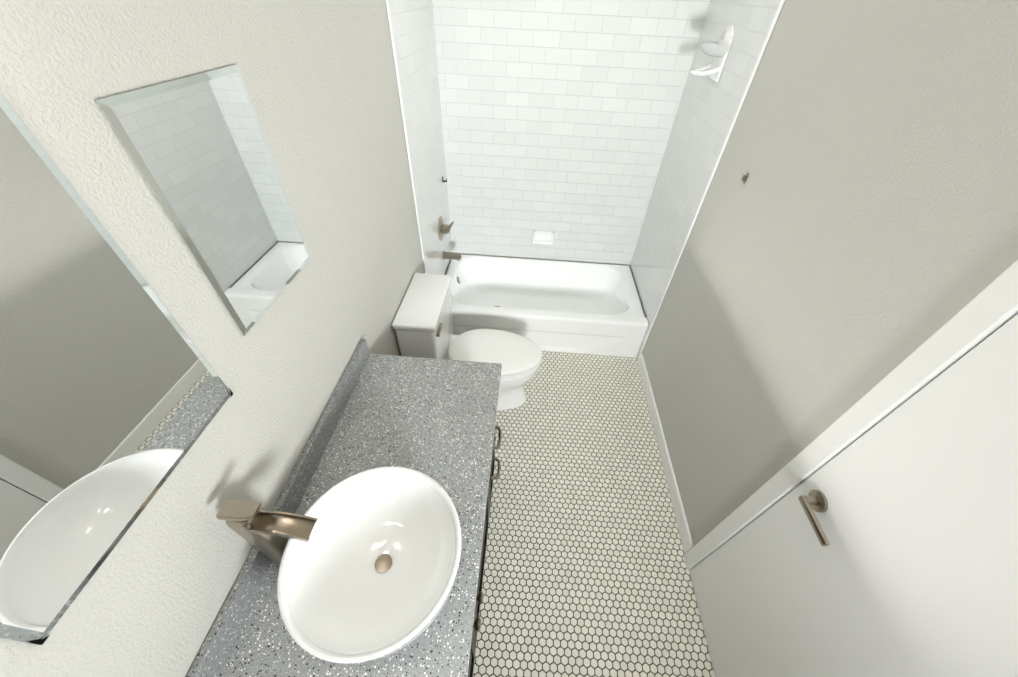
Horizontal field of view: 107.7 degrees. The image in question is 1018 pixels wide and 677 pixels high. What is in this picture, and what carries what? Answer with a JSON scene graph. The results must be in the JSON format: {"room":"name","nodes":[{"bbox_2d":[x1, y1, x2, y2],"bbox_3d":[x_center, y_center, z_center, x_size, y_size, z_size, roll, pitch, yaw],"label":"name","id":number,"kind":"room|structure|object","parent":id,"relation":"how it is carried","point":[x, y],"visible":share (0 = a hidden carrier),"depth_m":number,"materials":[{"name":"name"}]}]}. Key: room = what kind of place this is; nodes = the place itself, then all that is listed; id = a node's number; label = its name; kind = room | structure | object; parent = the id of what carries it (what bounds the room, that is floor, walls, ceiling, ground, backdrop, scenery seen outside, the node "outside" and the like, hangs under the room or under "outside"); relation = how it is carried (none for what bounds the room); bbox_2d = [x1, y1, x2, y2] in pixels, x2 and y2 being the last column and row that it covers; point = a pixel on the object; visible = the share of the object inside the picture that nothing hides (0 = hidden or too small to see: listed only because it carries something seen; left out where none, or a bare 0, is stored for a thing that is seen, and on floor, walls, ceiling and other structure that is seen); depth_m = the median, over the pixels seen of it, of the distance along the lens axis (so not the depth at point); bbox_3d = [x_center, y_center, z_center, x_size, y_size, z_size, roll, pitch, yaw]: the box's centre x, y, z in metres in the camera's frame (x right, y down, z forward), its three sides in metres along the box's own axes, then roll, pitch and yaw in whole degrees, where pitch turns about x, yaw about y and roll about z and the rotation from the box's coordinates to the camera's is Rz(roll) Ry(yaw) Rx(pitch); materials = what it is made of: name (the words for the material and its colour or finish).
{"room":"bathroom","nodes":[
{"label":"bathroom","id":0,"kind":"room"},
{"bbox_2d":[0,0,450,676],"bbox_3d":[-0.658,0.058,1.008,0.120,2.440,4.436,4,44,1],"label":"wall","id":1,"kind":"structure","parent":0,"point":[320,78],"depth_m":0.79,"materials":[{"name":"grey paint"}]},
{"bbox_2d":[0,93,230,644],"bbox_3d":[-0.607,0.041,0.440,0.006,0.625,0.427,4,44,1],"label":"mirror","id":2,"kind":"object","parent":1,"relation":"attached to","point":[115,393],"visible":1,"depth_m":0.51,"materials":[{"name":"clear glass"}]},
{"bbox_2d":[29,389,232,644],"bbox_3d":[-0.615,0.259,0.648,0.001,0.022,0.427,4,44,1],"label":"mirror clip","id":3,"kind":"object","parent":2,"relation":"attached to","point":[42,641],"visible":1,"depth_m":0.50,"materials":[{"name":"black metal"}]},
{"bbox_2d":[95,64,310,335],"bbox_3d":[-0.575,-0.283,0.796,0.006,0.454,0.329,4,44,1],"label":"mirror","id":4,"kind":"object","parent":1,"relation":"attached to","point":[196,147],"visible":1,"depth_m":0.73,"materials":[{"name":"clear glass"}]},
{"bbox_2d":[385,0,426,273],"bbox_3d":[-0.507,-0.751,2.013,0.010,2.235,0.022,4,44,1],"label":"wall tile","id":5,"kind":"structure","parent":1,"relation":"attached to","point":[401,105],"depth_m":1.75,"materials":[{"name":"white tile"}]},
{"bbox_2d":[389,0,451,274],"bbox_3d":[-0.475,-1.150,2.195,0.008,1.909,0.794,4,44,1],"label":"wall tile","id":6,"kind":"structure","parent":1,"relation":"attached to","point":[414,32],"depth_m":2.06,"materials":[{"name":"white tile"}]},
{"bbox_2d":[438,216,453,240],"bbox_3d":[-0.449,-0.792,2.663,0.074,0.170,0.200,4,44,1],"label":"shower valve","id":7,"kind":"object","parent":6,"relation":"attached to","point":[443,228],"visible":1,"depth_m":2.62,"materials":[{"name":"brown metal"}]},
{"bbox_2d":[443,251,461,260],"bbox_3d":[-0.426,-0.623,2.800,0.137,0.068,0.068,4,44,1],"label":"tub spout","id":8,"kind":"object","parent":6,"relation":"attached to","point":[453,256],"visible":1,"depth_m":2.78,"materials":[{"name":"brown metal"}]},
{"bbox_2d":[461,253,630,266],"bbox_3d":[0.303,-1.365,2.549,1.513,2.440,0.120,4,44,1],"label":"wall","id":9,"kind":"structure","parent":0,"point":[546,259],"depth_m":3.13,"materials":[{"name":"white tile"}]},
{"bbox_2d":[432,0,710,263],"bbox_3d":[0.301,-1.365,2.460,1.495,1.909,0.008,4,44,1],"label":"wall tile","id":10,"kind":"structure","parent":9,"relation":"attached to","point":[558,117],"depth_m":2.39,"materials":[{"name":"white tile"}]},
{"bbox_2d":[532,230,553,244],"bbox_3d":[0.274,-0.803,2.970,0.167,0.110,0.030,4,44,1],"label":"soap dish","id":11,"kind":"object","parent":10,"relation":"attached to","point":[543,237],"visible":1,"depth_m":2.98,"materials":[{"name":"white ceramic"}]},
{"bbox_2d":[473,350,715,676],"bbox_3d":[0.111,1.043,1.872,1.753,0.120,4.436,4,44,1],"label":"floor","id":12,"kind":"structure","parent":0,"point":[586,573],"depth_m":1.83,"materials":[{"name":"beige tile"}]},
{"bbox_2d":[392,273,541,409],"bbox_3d":[-0.185,0.090,2.199,0.760,0.785,0.450,4,44,1],"label":"toilet","id":13,"kind":"object","parent":12,"relation":"on","point":[422,325],"visible":0.77,"depth_m":2.08,"materials":[{"name":"white ceramic"}]},
{"bbox_2d":[470,391,501,676],"bbox_3d":[-0.397,1.255,0.924,0.574,0.846,2.456,4,44,1],"label":"bathroom vanity","id":14,"kind":"object","parent":12,"relation":"on","point":[477,621],"depth_m":1.59,"materials":[{"name":"brown wood"}]},
{"bbox_2d":[186,339,501,676],"bbox_3d":[-0.389,0.906,0.597,0.556,0.110,2.464,4,44,1],"label":"countertop","id":15,"kind":"structure","parent":14,"relation":"on","point":[435,418],"depth_m":1.15,"materials":[{"name":"grey stone"}]},
{"bbox_2d":[216,499,317,565],"bbox_3d":[-0.509,0.462,0.858,0.168,0.331,0.046,4,44,1],"label":"faucet","id":16,"kind":"object","parent":15,"relation":"on","point":[268,534],"visible":0.88,"depth_m":0.80,"materials":[{"name":"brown metal"}]},
{"bbox_2d":[277,466,461,663],"bbox_3d":[-0.317,0.541,0.915,0.406,0.152,0.406,4,44,1],"label":"sink","id":17,"kind":"object","parent":15,"relation":"in","point":[368,571],"visible":1,"depth_m":0.91,"materials":[{"name":"white ceramic"}]},
{"bbox_2d":[446,254,647,356],"bbox_3d":[0.235,-0.292,2.953,1.492,0.326,0.760,4,44,1],"label":"bathtub","id":18,"kind":"object","parent":12,"relation":"on","point":[571,307],"visible":0.92,"depth_m":2.99,"materials":[{"name":"white ceramic"}]},
{"bbox_2d":[630,0,1017,545],"bbox_3d":[0.970,0.177,0.968,0.120,2.440,4.436,4,44,1],"label":"wall","id":19,"kind":"structure","parent":0,"point":[852,240],"depth_m":1.10,"materials":[{"name":"grey paint"}]},
{"bbox_2d":[636,326,649,358],"bbox_3d":[0.958,0.033,2.650,0.008,0.326,0.022,4,44,1],"label":"wall tile","id":20,"kind":"structure","parent":19,"relation":"attached to","point":[642,342],"depth_m":2.65,"materials":[{"name":"white tile"}]},
{"bbox_2d":[637,353,693,553],"bbox_3d":[0.906,0.579,2.240,0.013,0.100,1.281,4,44,1],"label":"baseboard","id":21,"kind":"structure","parent":19,"relation":"attached to","point":[681,521],"depth_m":2.09,"materials":[{"name":"white paint"}]},
{"bbox_2d":[630,0,779,325],"bbox_3d":[1.024,-1.040,2.158,0.008,1.909,0.794,4,44,1],"label":"wall tile","id":22,"kind":"structure","parent":19,"relation":"attached to","point":[706,111],"depth_m":2.05,"materials":[{"name":"white tile"}]},
{"bbox_2d":[690,25,733,82],"bbox_3d":[0.975,-1.387,1.806,0.124,0.215,0.165,4,44,1],"label":"soap holder","id":23,"kind":"object","parent":22,"relation":"attached to","point":[718,50],"visible":0.98,"depth_m":1.78,"materials":[{"name":"white ceramic"}]},
{"bbox_2d":[637,0,784,360],"bbox_3d":[0.989,-0.642,1.975,0.010,2.235,0.022,4,44,1],"label":"wall tile","id":24,"kind":"structure","parent":19,"relation":"attached to","point":[767,37],"depth_m":1.73,"materials":[{"name":"white tile"}]},
{"bbox_2d":[741,173,748,182],"bbox_3d":[0.978,-0.668,1.546,0.016,0.040,0.018,4,44,1],"label":"wall hook","id":25,"kind":"object","parent":19,"relation":"attached to","point":[743,178],"visible":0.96,"depth_m":1.54,"materials":[{"name":"beige"}]},
{"bbox_2d":[684,260,1017,569],"bbox_3d":[0.870,0.540,0.771,0.018,2.180,0.790,4,44,1],"label":"door frame","id":26,"kind":"structure","parent":19,"relation":"attached to","point":[987,312],"depth_m":0.88,"materials":[{"name":"white paint"}]},
{"bbox_2d":[690,314,1017,676],"bbox_3d":[0.844,0.564,0.791,0.058,2.105,0.661,4,44,1],"label":"door","id":27,"kind":"structure","parent":19,"relation":"in","point":[887,546],"depth_m":0.84,"materials":[{"name":"white paint"}]}
]}

